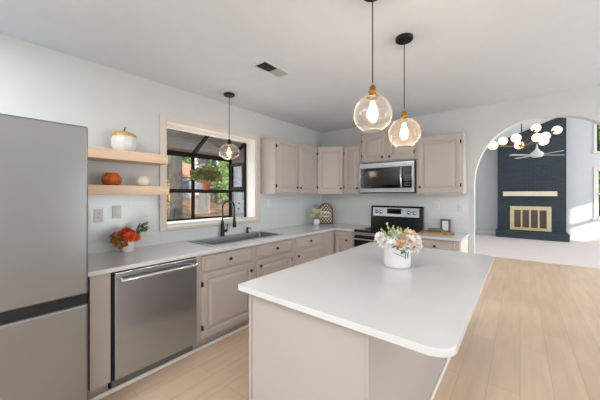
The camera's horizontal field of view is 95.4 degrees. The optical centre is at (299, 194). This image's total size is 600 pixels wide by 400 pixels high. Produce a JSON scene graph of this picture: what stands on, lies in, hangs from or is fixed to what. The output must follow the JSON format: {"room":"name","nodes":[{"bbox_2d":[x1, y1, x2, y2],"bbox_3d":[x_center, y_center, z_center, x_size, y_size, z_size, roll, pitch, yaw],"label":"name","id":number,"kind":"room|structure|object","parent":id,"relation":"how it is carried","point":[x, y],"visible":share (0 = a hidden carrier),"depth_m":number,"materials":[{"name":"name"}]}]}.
{"room":"kitchen","nodes":[
{"label":"kitchen","id":0,"kind":"room"},
{"bbox_2d":[0,33,320,231],"bbox_3d":[-2.000,0.133,2.299,0.160,2.595,7.470,0,0,39],"label":"wall","id":1,"kind":"structure","parent":0,"point":[37,81],"depth_m":2.47,"materials":[{"name":"paint"}]},
{"bbox_2d":[94,209,103,222],"bbox_3d":[-1.784,0.186,2.420,0.009,0.118,0.072,0,0,39],"label":"wall outlet","id":2,"kind":"object","parent":1,"relation":"attached to","point":[98,213],"visible":1,"depth_m":2.42,"materials":[{"name":"white plastic"}]},
{"bbox_2d":[112,206,120,218],"bbox_3d":[-1.696,0.161,2.529,0.010,0.118,0.072,0,0,39],"label":"light switch","id":3,"kind":"object","parent":1,"relation":"attached to","point":[116,210],"visible":1,"depth_m":2.52,"materials":[{"name":"white plastic"}]},
{"bbox_2d":[88,146,167,165],"bbox_3d":[-1.617,-0.340,2.435,0.264,0.085,0.762,0,0,39],"label":"floating shelf","id":4,"kind":"object","parent":1,"relation":"attached to","point":[94,153],"visible":0.56,"depth_m":2.38,"materials":[{"name":"brown wood"}]},
{"bbox_2d":[111,127,136,151],"bbox_3d":[-1.588,-0.496,2.468,0.199,0.228,0.204,0,0,39],"label":"pumpkin","id":5,"kind":"object","parent":4,"relation":"on","point":[120,140],"visible":0.9,"depth_m":2.39,"materials":[{"name":"white ceramic"}]},
{"bbox_2d":[88,185,168,194],"bbox_3d":[-1.615,-0.040,2.438,0.264,0.080,0.770,0,0,39],"label":"floating shelf","id":6,"kind":"object","parent":1,"relation":"attached to","point":[92,189],"visible":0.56,"depth_m":2.37,"materials":[{"name":"brown wood"}]},
{"bbox_2d":[101,173,121,184],"bbox_3d":[-1.650,-0.136,2.393,0.150,0.110,0.151,0,0,39],"label":"pumpkin","id":7,"kind":"object","parent":6,"relation":"on","point":[107,178],"visible":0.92,"depth_m":2.34,"materials":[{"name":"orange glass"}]},
{"bbox_2d":[135,176,150,185],"bbox_3d":[-1.490,-0.128,2.591,0.129,0.095,0.130,0,0,39],"label":"pumpkin","id":8,"kind":"object","parent":6,"relation":"on","point":[140,180],"visible":0.9,"depth_m":2.55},
{"bbox_2d":[88,193,321,253],"bbox_3d":[-0.774,0.250,3.687,0.008,0.560,3.770,0,0,39],"label":"backsplash","id":9,"kind":"structure","parent":1,"relation":"attached to","point":[285,210],"depth_m":2.81,"materials":[{"name":"white tile"}]},
{"bbox_2d":[159,113,259,230],"bbox_3d":[-1.237,-0.234,3.548,0.600,1.227,1.393,0,0,39],"label":"window","id":10,"kind":"structure","parent":1,"relation":"in","point":[250,187],"depth_m":3.68,"materials":[{"name":"paint"}]},
{"bbox_2d":[189,165,222,189],"bbox_3d":[-1.251,-0.228,3.656,0.271,0.328,0.501,0,0,39],"label":"potted plant","id":11,"kind":"object","parent":10,"relation":"on","point":[199,174],"visible":1,"depth_m":3.60,"materials":[{"name":"green plant"}]},
{"bbox_2d":[266,200,269,207],"bbox_3d":[-0.469,0.131,4.051,0.010,0.118,0.072,0,0,39],"label":"light switch","id":12,"kind":"object","parent":1,"relation":"attached to","point":[267,201],"visible":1,"depth_m":4.04,"materials":[{"name":"white plastic"}]},
{"bbox_2d":[261,137,316,193],"bbox_3d":[-0.129,-0.405,4.228,0.331,0.786,0.993,0,0,39],"label":"upper cabinet","id":13,"kind":"object","parent":1,"relation":"attached to","point":[287,166],"visible":1,"depth_m":3.95,"materials":[{"name":"beige paint"}]},
{"bbox_2d":[167,132,243,155],"bbox_3d":[-3.026,-1.180,4.205,3.810,0.100,6.750,0,0,39],"label":"roof","id":14,"kind":"structure","parent":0,"point":[174,136],"depth_m":6.03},
{"bbox_2d":[167,128,243,155],"bbox_3d":[-3.498,-1.070,4.585,2.500,0.120,6.750,0,0,39],"label":"beam","id":15,"kind":"structure","parent":14,"relation":"attached to","point":[170,142],"depth_m":5.78,"materials":[{"name":"paint"}]},
{"bbox_2d":[231,154,243,216],"bbox_3d":[-0.644,0.100,6.723,3.260,2.660,0.140,0,0,39],"label":"wall","id":16,"kind":"structure","parent":0,"point":[238,158],"depth_m":7.52,"materials":[{"name":"white paint"}]},
{"bbox_2d":[237,167,243,216],"bbox_3d":[-1.348,0.280,7.140,0.900,2.060,0.091,0,0,39],"label":"door","id":17,"kind":"structure","parent":16,"relation":"in","point":[240,208],"depth_m":7.35,"materials":[{"name":"grey glass"}]},
{"bbox_2d":[0,0,599,132],"bbox_3d":[0.530,-1.225,0.196,6.620,0.120,7.570,0,0,39],"label":"ceiling","id":18,"kind":"structure","parent":0,"point":[461,54],"depth_m":2.18,"materials":[{"name":"paint"}]},
{"bbox_2d":[224,92,234,159],"bbox_3d":[-0.820,-0.789,3.158,0.236,0.750,0.236,0,0,39],"label":"pendant light","id":19,"kind":"object","parent":18,"relation":"hanging from","point":[226,94],"visible":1,"depth_m":3.14,"materials":[{"name":"clear glass"}]},
{"bbox_2d":[252,60,290,78],"bbox_3d":[-0.258,-1.159,2.536,0.165,0.012,0.345,0,0,39],"label":"ceiling vent","id":20,"kind":"object","parent":18,"relation":"in","point":[266,66],"visible":1,"depth_m":2.52,"materials":[{"name":"white plastic"}]},
{"bbox_2d":[353,0,392,132],"bbox_3d":[0.415,-0.764,1.560,0.216,0.800,0.216,0,0,39],"label":"pendant light","id":21,"kind":"object","parent":18,"relation":"hanging from","point":[372,91],"visible":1,"depth_m":1.56,"materials":[{"name":"clear glass"}]},
{"bbox_2d":[368,84,376,98],"bbox_3d":[0.415,-0.591,1.560,0.064,0.074,0.064,0,0,39],"label":"socket","id":22,"kind":"object","parent":21,"relation":"attached to","point":[372,91],"depth_m":1.54,"materials":[{"name":"gold metal"}]},
{"bbox_2d":[388,33,420,147],"bbox_3d":[0.772,-0.760,2.023,0.228,0.808,0.228,0,0,39],"label":"pendant light","id":23,"kind":"object","parent":18,"relation":"hanging from","point":[404,38],"visible":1,"depth_m":2.02,"materials":[{"name":"clear glass"}]},
{"bbox_2d":[401,110,407,120],"bbox_3d":[0.772,-0.589,2.023,0.064,0.074,0.064,0,0,39],"label":"socket","id":24,"kind":"object","parent":23,"relation":"attached to","point":[404,115],"depth_m":2.01,"materials":[{"name":"gold metal"}]},
{"bbox_2d":[99,233,599,399],"bbox_3d":[3.765,1.476,2.617,8.620,0.108,15.400,0,0,39],"label":"floor","id":25,"kind":"structure","parent":0,"point":[532,332],"depth_m":2.57,"materials":[{"name":"brown wood"}]},
{"bbox_2d":[0,113,87,399],"bbox_3d":[-1.901,0.507,1.569,0.830,1.845,0.917,0,0,39],"label":"refrigerator","id":26,"kind":"object","parent":25,"relation":"on","point":[44,163],"visible":1,"depth_m":1.50,"materials":[{"name":"metal"}]},
{"bbox_2d":[86,273,110,399],"bbox_3d":[-1.637,0.988,2.096,0.657,0.884,0.120,0,0,39],"label":"base cabinet","id":27,"kind":"object","parent":25,"relation":"on","point":[98,296],"visible":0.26,"depth_m":1.89,"materials":[{"name":"beige paint"}]},
{"bbox_2d":[108,257,198,388],"bbox_3d":[-1.333,0.991,2.354,0.690,0.878,0.650,0,0,39],"label":"dishwasher","id":28,"kind":"object","parent":25,"relation":"on","point":[154,307],"visible":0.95,"depth_m":2.13,"materials":[{"name":"metal"}]},
{"bbox_2d":[89,323,248,399],"bbox_3d":[-0.484,1.415,3.055,0.020,0.030,3.050,0,0,39],"label":"baseboard","id":29,"kind":"structure","parent":25,"relation":"on","point":[116,388],"depth_m":2.24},
{"bbox_2d":[193,246,253,348],"bbox_3d":[-0.955,0.988,2.907,0.703,0.884,0.678,0,0,39],"label":"base cabinet","id":30,"kind":"object","parent":25,"relation":"on","point":[222,308],"visible":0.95,"depth_m":2.65,"materials":[{"name":"beige paint"}]},
{"bbox_2d":[254,238,292,278],"bbox_3d":[-0.537,0.988,3.425,0.703,0.884,0.651,0,0,39],"label":"base cabinet","id":31,"kind":"object","parent":25,"relation":"on","point":[271,257],"visible":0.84,"depth_m":3.19,"materials":[{"name":"beige paint"}]},
{"bbox_2d":[293,233,321,266],"bbox_3d":[-0.124,0.988,3.938,0.703,0.884,0.664,0,0,39],"label":"base cabinet","id":32,"kind":"object","parent":25,"relation":"on","point":[307,248],"visible":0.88,"depth_m":3.70,"materials":[{"name":"beige paint"}]},
{"bbox_2d":[322,230,353,256],"bbox_3d":[0.503,0.988,4.468,1.014,0.884,0.948,0,0,39],"label":"base cabinet","id":33,"kind":"object","parent":25,"relation":"on","point":[334,241],"visible":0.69,"depth_m":4.13,"materials":[{"name":"beige paint"}]},
{"bbox_2d":[88,223,367,276],"bbox_3d":[-0.381,0.529,3.365,1.007,0.031,3.762,0,0,39],"label":"countertop","id":34,"kind":"structure","parent":33,"relation":"on","point":[100,263],"depth_m":2.52,"materials":[{"name":"white stone"}]},
{"bbox_2d":[109,222,149,251],"bbox_3d":[-1.546,0.385,2.475,0.156,0.258,0.326,0,0,39],"label":"flower arrangement","id":35,"kind":"object","parent":34,"relation":"on","point":[127,237],"visible":1,"depth_m":2.43,"materials":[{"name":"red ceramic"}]},
{"bbox_2d":[220,200,235,235],"bbox_3d":[-0.896,0.290,3.411,0.196,0.448,0.062,0,0,-27],"label":"faucet","id":36,"kind":"object","parent":34,"relation":"on","point":[223,230],"visible":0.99,"depth_m":3.39,"materials":[{"name":"black metal"}]},
{"bbox_2d":[188,231,282,245],"bbox_3d":[-0.719,0.602,3.260,0.454,0.187,1.069,0,0,39],"label":"sink","id":37,"kind":"object","parent":34,"relation":"in","point":[222,240],"visible":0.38,"depth_m":3.34,"materials":[{"name":"metal"}]},
{"bbox_2d":[311,208,321,224],"bbox_3d":[0.277,0.371,4.648,0.204,0.286,0.129,0,0,-6],"label":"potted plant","id":38,"kind":"object","parent":34,"relation":"on","point":[314,214],"visible":0.99,"depth_m":4.62,"materials":[{"name":"green plant"}]},
{"bbox_2d":[319,203,332,223],"bbox_3d":[0.454,0.328,4.795,0.250,0.368,0.026,0,0,2],"label":"sign","id":39,"kind":"object","parent":34,"relation":"on","point":[327,209],"visible":0.94,"depth_m":4.79,"materials":[{"name":"brown wood"}]},
{"bbox_2d":[249,294,450,399],"bbox_3d":[0.500,0.988,1.993,0.780,0.885,1.669,0,0,39],"label":"kitchen island","id":40,"kind":"object","parent":25,"relation":"on","point":[294,354],"visible":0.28,"depth_m":1.35,"materials":[{"name":"paint"}]},
{"bbox_2d":[238,242,493,357],"bbox_3d":[0.638,0.529,1.931,1.094,0.030,1.823,0,0,39],"label":"island countertop","id":41,"kind":"structure","parent":40,"relation":"on","point":[427,307],"depth_m":1.42,"materials":[{"name":"white stone"}]},
{"bbox_2d":[374,222,422,268],"bbox_3d":[0.700,0.357,1.953,0.313,0.312,0.214,0,0,39],"label":"flower bouquet","id":42,"kind":"object","parent":41,"relation":"on","point":[397,246],"visible":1,"depth_m":1.90,"materials":[{"name":"white plant"}]},
{"bbox_2d":[354,205,423,246],"bbox_3d":[1.283,0.787,3.964,0.801,1.225,0.727,0,0,39],"label":"range","id":43,"kind":"object","parent":25,"relation":"on","point":[412,217],"visible":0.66,"depth_m":4.07,"materials":[{"name":"black metal"}]},
{"bbox_2d":[354,226,421,233],"bbox_3d":[1.280,0.519,3.961,0.801,0.030,0.585,0,0,39],"label":"cooktop","id":44,"kind":"object","parent":43,"relation":"in","point":[369,229],"depth_m":3.95,"materials":[{"name":"black glass"}]},
{"bbox_2d":[421,237,467,252],"bbox_3d":[1.843,0.988,3.575,0.535,0.884,0.642,0,0,39],"label":"base cabinet","id":45,"kind":"object","parent":25,"relation":"on","point":[457,246],"visible":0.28,"depth_m":3.32,"materials":[{"name":"beige paint"}]},
{"bbox_2d":[418,231,469,241],"bbox_3d":[1.851,0.529,3.572,0.550,0.031,0.637,0,0,39],"label":"countertop","id":46,"kind":"structure","parent":45,"relation":"on","point":[457,236],"depth_m":3.38,"materials":[{"name":"white stone"}]},
{"bbox_2d":[422,230,454,233],"bbox_3d":[1.844,0.503,3.651,0.400,0.019,0.170,0,0,39],"label":"cutting board","id":47,"kind":"object","parent":46,"relation":"on","point":[423,231],"visible":0.85,"depth_m":3.61,"materials":[{"name":"brown wood"}]},
{"bbox_2d":[428,228,442,231],"bbox_3d":[1.822,0.472,3.672,0.180,0.040,0.095,0,0,39],"label":"folded towel","id":48,"kind":"object","parent":47,"relation":"on","point":[429,229],"visible":1,"depth_m":3.64,"materials":[{"name":"green fabric"}]},
{"bbox_2d":[440,219,450,231],"bbox_3d":[2.006,0.425,3.764,0.125,0.175,0.040,0,0,39],"label":"picture frame","id":49,"kind":"object","parent":46,"relation":"on","point":[445,224],"visible":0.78,"depth_m":3.75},
{"bbox_2d":[496,118,569,241],"bbox_3d":[7.527,-0.530,8.934,1.800,3.904,0.638,0,0,39],"label":"fireplace","id":50,"kind":"object","parent":25,"relation":"on","point":[531,192],"visible":0.99,"depth_m":8.80,"materials":[{"name":"brick"}]},
{"bbox_2d":[321,85,599,253],"bbox_3d":[3.721,-1.070,2.562,8.620,5.000,0.120,0,0,39],"label":"wall","id":51,"kind":"structure","parent":0,"point":[482,124],"depth_m":3.57,"materials":[{"name":"paint"}]},
{"bbox_2d":[317,147,342,193],"bbox_3d":[0.475,-0.405,4.734,0.638,0.786,0.570,0,0,39],"label":"upper cabinet","id":52,"kind":"object","parent":51,"relation":"attached to","point":[329,159],"visible":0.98,"depth_m":4.52,"materials":[{"name":"beige paint"}]},
{"bbox_2d":[343,145,367,193],"bbox_3d":[0.918,-0.405,4.530,0.311,0.786,0.331,0,0,39],"label":"upper cabinet","id":53,"kind":"object","parent":51,"relation":"attached to","point":[351,154],"visible":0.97,"depth_m":4.42,"materials":[{"name":"beige paint"}]},
{"bbox_2d":[361,126,421,163],"bbox_3d":[1.369,-0.725,4.167,0.842,0.460,0.331,0,0,39],"label":"upper cabinet","id":54,"kind":"object","parent":51,"relation":"attached to","point":[376,147],"visible":0.99,"depth_m":4.04,"materials":[{"name":"beige paint"}]},
{"bbox_2d":[359,160,415,192],"bbox_3d":[1.343,-0.248,4.129,0.820,0.454,0.404,0,0,39],"label":"microwave","id":55,"kind":"object","parent":54,"relation":"attached to","point":[399,176],"visible":0.97,"depth_m":3.98,"materials":[{"name":"metal"}]},
{"bbox_2d":[322,192,468,232],"bbox_3d":[1.337,0.250,4.402,2.382,0.560,0.008,0,0,39],"label":"backsplash","id":56,"kind":"structure","parent":51,"relation":"attached to","point":[355,209],"depth_m":4.18,"materials":[{"name":"white tile"}]},
{"bbox_2d":[434,202,439,209],"bbox_3d":[1.951,0.161,3.896,0.072,0.118,0.009,0,0,39],"label":"wall outlet","id":57,"kind":"object","parent":51,"relation":"attached to","point":[436,204],"visible":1,"depth_m":3.89,"materials":[{"name":"white plastic"}]},
{"bbox_2d":[416,132,466,193],"bbox_3d":[1.920,-0.405,3.723,0.570,0.786,0.331,0,0,39],"label":"upper cabinet","id":58,"kind":"object","parent":51,"relation":"attached to","point":[441,160],"visible":1,"depth_m":3.60,"materials":[{"name":"beige paint"}]},
{"bbox_2d":[458,204,463,211],"bbox_3d":[2.184,0.181,3.707,0.072,0.118,0.010,0,0,39],"label":"light switch","id":59,"kind":"object","parent":51,"relation":"attached to","point":[460,206],"visible":1,"depth_m":3.70,"materials":[{"name":"white plastic"}]},
{"bbox_2d":[475,173,476,233],"bbox_3d":[4.130,-0.070,7.197,0.120,3.000,7.610,0,0,39],"label":"wall","id":60,"kind":"structure","parent":0,"point":[476,173],"depth_m":9.99,"materials":[{"name":"paint"}]},
{"bbox_2d":[487,118,554,147],"bbox_3d":[5.820,-2.428,5.899,4.340,1.793,7.710,0,0,39],"label":"ceiling","id":61,"kind":"structure","parent":0,"point":[508,133],"depth_m":8.50,"materials":[{"name":"paint"}]},
{"bbox_2d":[488,124,562,150],"bbox_3d":[3.832,-1.399,4.690,1.336,1.295,0.487,0,0,4],"label":"chandelier","id":62,"kind":"object","parent":61,"relation":"hanging from","point":[542,139],"visible":0.95,"depth_m":4.65,"materials":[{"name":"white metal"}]},
{"bbox_2d":[509,120,563,158],"bbox_3d":[6.230,-1.574,7.181,1.047,1.168,1.047,0,0,45],"label":"ceiling fan","id":63,"kind":"object","parent":61,"relation":"hanging from","point":[536,153],"visible":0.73,"depth_m":7.14,"materials":[{"name":"white plastic"}]},
{"bbox_2d":[477,118,599,238],"bbox_3d":[9.226,-0.897,8.054,6.740,4.654,0.120,0,0,39],"label":"wall","id":64,"kind":"structure","parent":0,"point":[581,163],"depth_m":8.50,"materials":[{"name":"paint"}]},
{"bbox_2d":[477,230,599,241],"bbox_3d":[9.184,1.371,8.001,6.740,0.102,0.015,0,0,39],"label":"baseboard","id":65,"kind":"structure","parent":64,"relation":"attached to","point":[478,231],"depth_m":8.46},
{"bbox_2d":[592,167,599,219],"bbox_3d":[9.296,-0.030,7.933,1.110,1.570,0.120,0,0,39],"label":"window","id":66,"kind":"structure","parent":64,"relation":"in","point":[596,170],"depth_m":8.21,"materials":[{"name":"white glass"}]},
{"bbox_2d":[592,123,599,153],"bbox_3d":[9.296,-1.940,7.933,1.110,1.390,0.120,0,0,39],"label":"window","id":67,"kind":"structure","parent":64,"relation":"in","point":[596,127],"depth_m":8.21,"materials":[{"name":"white metal"}]},
{"label":"outside","id":68,"kind":"structure","parent":0,"visible":0},
{"bbox_3d":[22.652,1.630,28.109,80.000,0.100,47.800,0,0,39],"label":"ground","id":69,"kind":"structure","parent":68,"visible":0},
{"bbox_2d":[599,126,599,215],"bbox_3d":[12.433,-1.635,11.188,3.343,6.430,3.435,0,0,39],"label":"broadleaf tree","id":70,"kind":"object","parent":69,"relation":"on","point":[599,126],"visible":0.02,"depth_m":10.93,"materials":[{"name":"green plant"}]},
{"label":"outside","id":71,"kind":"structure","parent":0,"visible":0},
{"bbox_2d":[167,196,228,218],"bbox_3d":[-15.150,0.495,31.473,56.910,1.770,90.000,0,0,39],"label":"ground","id":72,"kind":"structure","parent":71,"point":[214,209],"depth_m":15.25,"materials":[{"name":"brown soil"}]},
{"bbox_2d":[167,155,169,201],"bbox_3d":[-8.545,-5.433,17.486,2.464,12.221,2.547,0,0,39],"label":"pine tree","id":73,"kind":"object","parent":72,"relation":"on","point":[168,155],"visible":0.02,"depth_m":17.44,"materials":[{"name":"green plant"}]},
{"bbox_2d":[167,181,169,208],"bbox_3d":[-6.362,0.024,13.001,0.980,1.703,0.974,0,0,39],"label":"shrub","id":74,"kind":"object","parent":72,"relation":"on","point":[168,184],"visible":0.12,"depth_m":12.96,"materials":[{"name":"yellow plant"}]},
{"bbox_2d":[169,155,170,183],"bbox_3d":[-10.872,-1.610,22.479,1.820,4.117,1.855,0,0,-5],"label":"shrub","id":75,"kind":"object","parent":72,"relation":"on","point":[169,155],"visible":0.06,"depth_m":22.10,"materials":[{"name":"green plant"}]},
{"bbox_2d":[169,155,183,218],"bbox_3d":[-5.185,-4.602,11.372,2.512,11.272,2.441,0,0,39],"label":"pine tree","id":76,"kind":"object","parent":72,"relation":"on","point":[176,178],"visible":0.02,"depth_m":11.20,"materials":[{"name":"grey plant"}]},
{"bbox_2d":[182,157,190,163],"bbox_3d":[-17.708,-4.074,41.977,3.323,8.338,3.168,0,0,0],"label":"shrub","id":77,"kind":"object","parent":72,"relation":"on","point":[184,159],"visible":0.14,"depth_m":41.44,"materials":[{"name":"green plant"}]},
{"bbox_2d":[182,162,198,197],"bbox_3d":[-12.674,-1.518,28.999,5.000,3.900,4.600,0,0,0],"label":"house","id":78,"kind":"structure","parent":72,"relation":"on","point":[186,167],"depth_m":27.00,"materials":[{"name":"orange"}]},
{"bbox_2d":[198,159,207,211],"bbox_3d":[-4.965,-5.112,13.997,2.472,12.128,2.486,0,0,39],"label":"pine tree","id":79,"kind":"object","parent":72,"relation":"on","point":[202,197],"visible":0.02,"depth_m":13.82,"materials":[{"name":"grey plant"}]},
{"bbox_2d":[195,158,210,167],"bbox_3d":[-14.621,-4.012,42.054,3.088,8.314,3.375,0,0,39],"label":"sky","id":80,"kind":"structure","parent":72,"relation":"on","point":[197,159],"depth_m":41.64,"materials":[{"name":"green plant"}]},
{"bbox_2d":[207,160,219,198],"bbox_3d":[-7.581,-1.392,23.500,1.868,3.760,1.753,0,0,39],"label":"shrub","id":81,"kind":"object","parent":72,"relation":"on","point":[209,161],"visible":0.04,"depth_m":23.36,"materials":[{"name":"green plant"}]},
{"bbox_2d":[211,160,216,202],"bbox_3d":[-6.304,-5.406,20.029,2.441,12.187,2.480,0,0,39],"label":"pine tree","id":82,"kind":"object","parent":72,"relation":"on","point":[213,200],"visible":0.02,"depth_m":19.83,"materials":[{"name":"green plant"}]},
{"bbox_2d":[210,161,228,203],"bbox_3d":[-5.516,-0.866,19.023,1.375,3.146,1.487,0,0,-2],"label":"shrub","id":83,"kind":"object","parent":72,"relation":"on","point":[224,184],"visible":0.7,"depth_m":18.85,"materials":[{"name":"green plant"}]},
{"bbox_2d":[221,155,230,199],"bbox_3d":[-5.645,-1.454,22.034,1.940,4.102,2.062,0,0,39],"label":"shrub","id":84,"kind":"object","parent":72,"relation":"on","point":[227,164],"visible":0.05,"depth_m":21.56,"materials":[{"name":"green plant"}]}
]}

